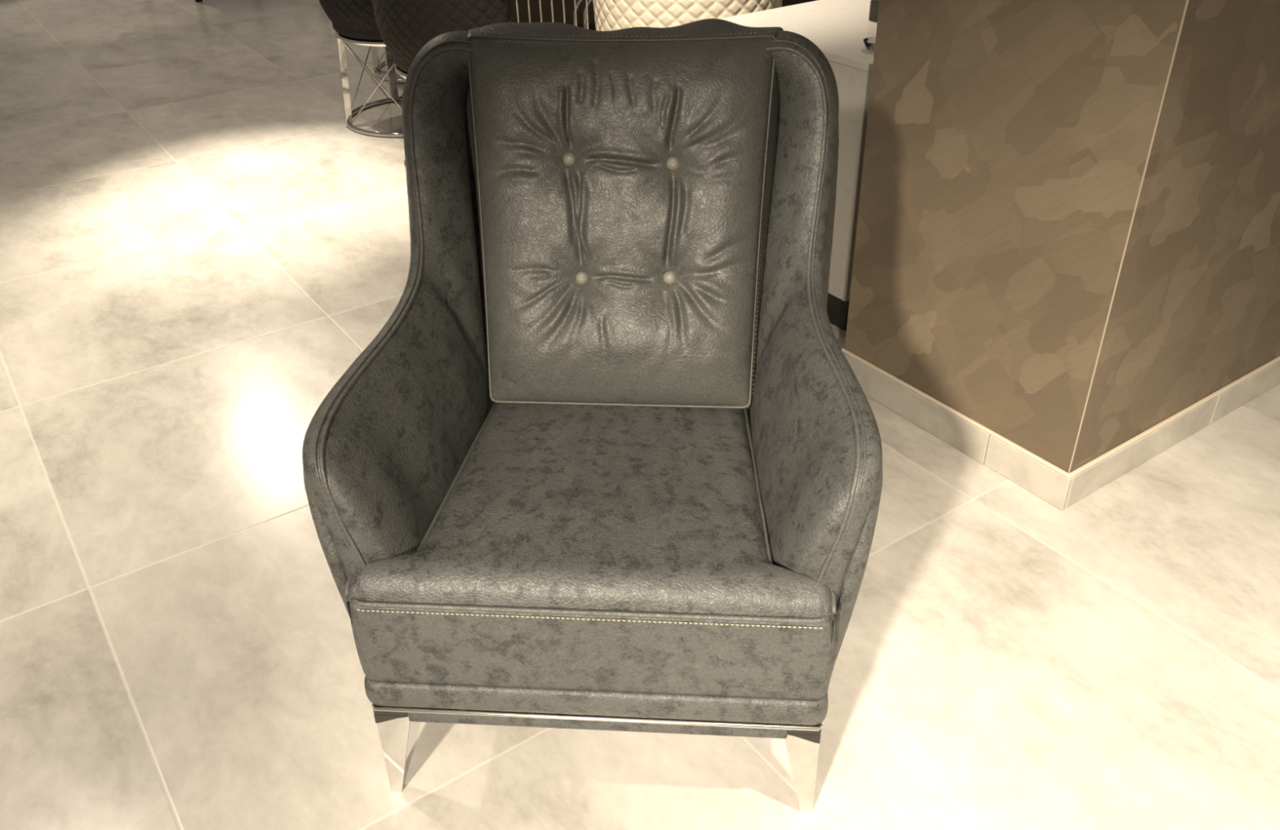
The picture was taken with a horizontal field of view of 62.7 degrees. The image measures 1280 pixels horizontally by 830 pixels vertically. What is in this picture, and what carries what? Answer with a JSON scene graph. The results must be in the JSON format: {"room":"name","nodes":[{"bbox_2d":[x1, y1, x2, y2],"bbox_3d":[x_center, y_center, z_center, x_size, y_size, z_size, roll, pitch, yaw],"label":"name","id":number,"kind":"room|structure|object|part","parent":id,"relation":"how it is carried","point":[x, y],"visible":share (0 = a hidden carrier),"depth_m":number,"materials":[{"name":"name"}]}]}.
{"room":"store","nodes":[
{"label":"store","id":0,"kind":"room"},
{"bbox_2d":[0,0,1279,829],"bbox_3d":[0.198,-1.565,4.941,24.000,0.001,20.000,-22,38,-28],"label":"floor","id":1,"kind":"structure","parent":0,"point":[198,243],"depth_m":2.08,"materials":[{"name":"tile"}]},
{"bbox_2d":[319,0,403,137],"bbox_3d":[-1.019,-1.634,4.335,0.592,0.820,0.624,-6,33,-7],"label":"tub chair","id":2,"kind":"object","parent":1,"relation":"on","point":[353,21],"visible":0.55,"depth_m":4.21,"materials":[{"name":"fabric"}]},
{"bbox_3d":[-1.228,-1.384,4.367,0.049,0.357,0.032,-15,36,-21],"label":"leg","id":3,"kind":"part","parent":2,"relation":"part of","materials":[{"name":"silver metal"}]},
{"bbox_3d":[-1.073,-1.787,4.226,0.490,0.443,0.624,-6,33,-7],"label":"backrest","id":4,"kind":"part","parent":2,"relation":"part of","materials":[{"name":"fabric"}]},
{"bbox_3d":[-1.001,-1.652,4.326,0.524,0.106,0.524,-6,33,-7],"label":"seat","id":5,"kind":"part","parent":2,"relation":"part of","materials":[{"name":"fabric"}]},
{"bbox_3d":[-1.187,-1.480,4.508,0.005,0.354,0.329,12,35,19],"label":"brace rod","id":6,"kind":"part","parent":2,"relation":"part of","materials":[{"name":"silver metal"}]},
{"bbox_3d":[-1.182,-1.488,4.519,0.005,0.354,0.329,8,34,14],"label":"brace rod","id":7,"kind":"part","parent":2,"relation":"part of","materials":[{"name":"silver metal"}]},
{"bbox_3d":[-1.070,-1.349,4.302,0.329,0.354,0.005,8,34,14],"label":"brace rod","id":8,"kind":"part","parent":2,"relation":"part of","materials":[{"name":"silver metal"}]},
{"bbox_3d":[-1.056,-1.347,4.298,0.283,0.354,0.173,-6,33,-7],"label":"brace rod","id":9,"kind":"part","parent":2,"relation":"part of","materials":[{"name":"silver metal"}]},
{"bbox_3d":[-1.108,-1.572,4.653,0.032,0.357,0.049,-15,36,-21],"label":"leg","id":10,"kind":"part","parent":2,"relation":"part of","materials":[{"name":"silver metal"}]},
{"bbox_2d":[371,46,404,83],"bbox_3d":[-1.063,-2.067,5.003,0.592,0.820,0.624,6,34,12],"label":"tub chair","id":11,"kind":"object","parent":1,"relation":"on","point":[376,64],"visible":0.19,"depth_m":5.15,"materials":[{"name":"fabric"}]},
{"bbox_3d":[-1.297,-1.864,5.110,0.049,0.357,0.032,-3,33,-3],"label":"leg","id":12,"kind":"part","parent":11,"relation":"part of","materials":[{"name":"silver metal"}]},
{"bbox_3d":[-1.178,-1.800,4.999,0.299,0.354,0.142,6,34,12],"label":"brace rod","id":13,"kind":"part","parent":11,"relation":"part of","materials":[{"name":"silver metal"}]},
{"bbox_2d":[371,0,511,168],"bbox_3d":[-0.660,-1.332,3.857,0.592,0.820,0.624,-3,33,-3],"label":"tub chair","id":14,"kind":"object","parent":1,"relation":"on","point":[405,27],"visible":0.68,"depth_m":3.54,"materials":[{"name":"fabric"}]},
{"bbox_3d":[-0.642,-1.350,3.848,0.524,0.106,0.524,-3,33,-3],"label":"seat","id":15,"kind":"part","parent":14,"relation":"part of","materials":[{"name":"fabric"}]},
{"bbox_3d":[-0.714,-1.487,3.752,0.490,0.443,0.624,-3,33,-3],"label":"backrest","id":16,"kind":"part","parent":14,"relation":"part of","materials":[{"name":"fabric"}]},
{"bbox_2d":[515,0,588,28],"bbox_3d":[-0.227,-1.933,4.834,0.870,0.750,0.380,-1,33,0],"label":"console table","id":17,"kind":"object","parent":1,"relation":"on","point":[540,1],"visible":0.16,"depth_m":4.76,"materials":[{"name":"metal"}]},
{"bbox_3d":[-0.556,-1.863,4.744,0.008,0.702,0.008,-1,33,0],"label":"rod","id":18,"kind":"part","parent":17,"relation":"part of","materials":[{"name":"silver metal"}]},
{"bbox_3d":[-0.503,-1.864,4.744,0.008,0.702,0.008,-1,33,0],"label":"rod","id":19,"kind":"part","parent":17,"relation":"part of","materials":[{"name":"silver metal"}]},
{"bbox_3d":[-0.451,-1.865,4.744,0.008,0.702,0.008,-1,33,0],"label":"rod","id":20,"kind":"part","parent":17,"relation":"part of","materials":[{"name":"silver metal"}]},
{"bbox_3d":[-0.399,-1.867,4.744,0.008,0.702,0.008,-1,33,0],"label":"rod","id":21,"kind":"part","parent":17,"relation":"part of","materials":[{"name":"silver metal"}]},
{"bbox_3d":[-0.346,-1.868,4.744,0.008,0.702,0.008,-1,33,0],"label":"rod","id":22,"kind":"part","parent":17,"relation":"part of","materials":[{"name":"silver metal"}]},
{"bbox_3d":[-0.293,-1.869,4.744,0.008,0.702,0.008,-1,33,0],"label":"rod","id":23,"kind":"part","parent":17,"relation":"part of","materials":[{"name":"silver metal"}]},
{"bbox_3d":[-0.241,-1.870,4.744,0.008,0.702,0.008,-1,33,0],"label":"rod","id":24,"kind":"part","parent":17,"relation":"part of","materials":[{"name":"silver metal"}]},
{"bbox_2d":[573,0,591,28],"bbox_3d":[-0.173,-2.025,5.359,0.337,0.330,0.280,-1,33,0],"label":"stool","id":25,"kind":"object","parent":1,"relation":"on","point":[579,2],"visible":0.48,"depth_m":5.34,"materials":[{"name":"silver metal"}]},
{"bbox_3d":[-0.249,-2.015,5.365,0.181,0.286,0.017,-1,33,0],"label":"leg","id":26,"kind":"part","parent":25,"relation":"part of","materials":[{"name":"silver metal"}]},
{"bbox_3d":[-0.199,-2.016,5.365,0.181,0.286,0.017,-1,33,0],"label":"leg","id":27,"kind":"part","parent":25,"relation":"part of","materials":[{"name":"silver metal"}]},
{"bbox_2d":[302,18,882,813],"bbox_3d":[-0.046,-0.023,1.648,0.764,1.006,0.748,1,33,4],"label":"armchair","id":28,"kind":"object","parent":1,"relation":"on","point":[607,455],"visible":1,"depth_m":1.57,"materials":[{"name":"leather"}]},
{"bbox_3d":[-0.363,0.425,1.567,0.054,0.039,0.059,1,33,4],"label":"mounting plate","id":29,"kind":"part","parent":28,"relation":"part of","materials":[{"name":"silver metal"}]},
{"bbox_3d":[-0.361,0.499,1.616,0.054,0.176,0.058,1,33,4],"label":"leg","id":30,"kind":"part","parent":28,"relation":"part of","materials":[{"name":"silver metal"}]},
{"bbox_3d":[-0.300,-0.189,1.596,0.273,0.611,0.718,16,37,25],"label":"inside panel","id":31,"kind":"part","parent":28,"relation":"part of","materials":[{"name":"leather"}]},
{"bbox_3d":[-0.051,0.102,1.628,0.652,0.099,0.564,1,33,4],"label":"seat","id":32,"kind":"part","parent":28,"relation":"part of","materials":[{"name":"leather"}]},
{"bbox_3d":[-0.068,0.315,1.458,0.663,0.154,0.054,1,33,4],"label":"panel","id":33,"kind":"part","parent":28,"relation":"part of","materials":[{"name":"leather"}]},
{"bbox_3d":[-0.066,0.398,1.511,0.665,0.048,0.057,1,33,4],"label":"rail","id":34,"kind":"part","parent":28,"relation":"part of","materials":[{"name":"leather"}]},
{"bbox_2d":[469,37,773,406],"bbox_3d":[-0.033,-0.289,1.653,0.471,0.542,0.222,1,33,4],"label":"cushion","id":35,"kind":"object","parent":28,"relation":"on","point":[624,186],"depth_m":1.62,"materials":[{"name":"leather"}]},
{"bbox_3d":[0.235,0.514,1.574,0.054,0.176,0.058,1,33,4],"label":"leg","id":36,"kind":"part","parent":28,"relation":"part of","materials":[{"name":"silver metal"}]},
{"bbox_3d":[0.206,-0.176,1.560,0.273,0.611,0.718,-13,35,-17],"label":"inside panel","id":37,"kind":"part","parent":28,"relation":"part of","materials":[{"name":"leather"}]},
{"bbox_3d":[0.233,0.439,1.525,0.054,0.039,0.059,1,33,4],"label":"mounting plate","id":38,"kind":"part","parent":28,"relation":"part of","materials":[{"name":"silver metal"}]},
{"bbox_2d":[509,0,817,30],"bbox_3d":[0.464,-2.566,5.692,2.360,0.850,0.468,-1,33,0],"label":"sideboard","id":39,"kind":"object","parent":1,"relation":"on","point":[569,5],"visible":0.02,"depth_m":5.65,"materials":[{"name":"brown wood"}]},
{"bbox_3d":[-0.416,-2.428,5.501,0.576,0.740,0.018,-1,33,0],"label":"door","id":40,"kind":"part","parent":39,"relation":"part of","materials":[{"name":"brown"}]},
{"bbox_3d":[0.758,-2.454,5.501,0.576,0.740,0.018,-1,33,0],"label":"door","id":41,"kind":"part","parent":39,"relation":"part of","materials":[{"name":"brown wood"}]},
{"bbox_2d":[593,0,782,31],"bbox_3d":[0.155,-1.151,3.551,0.624,0.820,0.595,7,34,13],"label":"tub chair","id":42,"kind":"object","parent":1,"relation":"on","point":[609,15],"visible":0.21,"depth_m":3.19,"materials":[{"name":"beige leather"}]},
{"bbox_2d":[720,0,877,330],"bbox_3d":[1.215,-0.963,3.305,2.065,0.732,0.577,-22,38,-28],"label":"base cabinet","id":43,"kind":"object","parent":1,"relation":"on","point":[839,28],"visible":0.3,"depth_m":2.66,"materials":[{"name":"grey paint"}]},
{"bbox_2d":[720,0,877,71],"bbox_3d":[1.209,-1.262,3.111,2.065,0.018,0.577,-22,38,-28],"label":"countertop","id":44,"kind":"structure","parent":43,"relation":"on","point":[839,28],"depth_m":2.76,"materials":[{"name":"grey paint"}]},
{"bbox_2d":[863,36,875,53],"bbox_3d":[0.566,-0.882,2.509,0.067,0.024,0.067,-1,33,0],"label":"glass dish","id":45,"kind":"object","parent":44,"relation":"on","point":[869,42],"visible":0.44,"depth_m":2.50,"materials":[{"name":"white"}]},
{"bbox_2d":[868,0,879,22],"bbox_3d":[0.784,-1.057,2.745,0.280,0.053,0.237,-22,38,-28],"label":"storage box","id":46,"kind":"object","parent":44,"relation":"on","point":[874,4],"visible":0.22,"depth_m":2.75,"materials":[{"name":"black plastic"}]},
{"bbox_2d":[844,0,1279,473],"bbox_3d":[1.856,-1.679,2.304,2.894,3.000,0.656,-22,38,-28],"label":"wall","id":47,"kind":"structure","parent":0,"point":[1007,142],"depth_m":2.08,"materials":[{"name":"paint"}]},
{"bbox_2d":[842,351,1072,510],"bbox_3d":[0.695,0.019,2.409,0.013,0.080,0.668,-22,38,-28],"label":"baseboard","id":48,"kind":"structure","parent":47,"relation":"attached to","point":[1033,476],"depth_m":2.36,"materials":[{"name":"tile"}]},
{"bbox_2d":[841,348,1279,507],"bbox_3d":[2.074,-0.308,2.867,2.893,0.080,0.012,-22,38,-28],"label":"baseboard","id":49,"kind":"structure","parent":47,"relation":"attached to","point":[1114,466],"depth_m":2.35,"materials":[{"name":"tile"}]},
{"bbox_2d":[1067,0,1189,473],"bbox_3d":[0.856,-1.103,1.372,0.003,2.915,0.003,-21,38,-28],"label":"trim","id":50,"kind":"structure","parent":47,"relation":"attached to","point":[1187,1],"depth_m":1.86,"materials":[{"name":"beige metal"}]}
]}

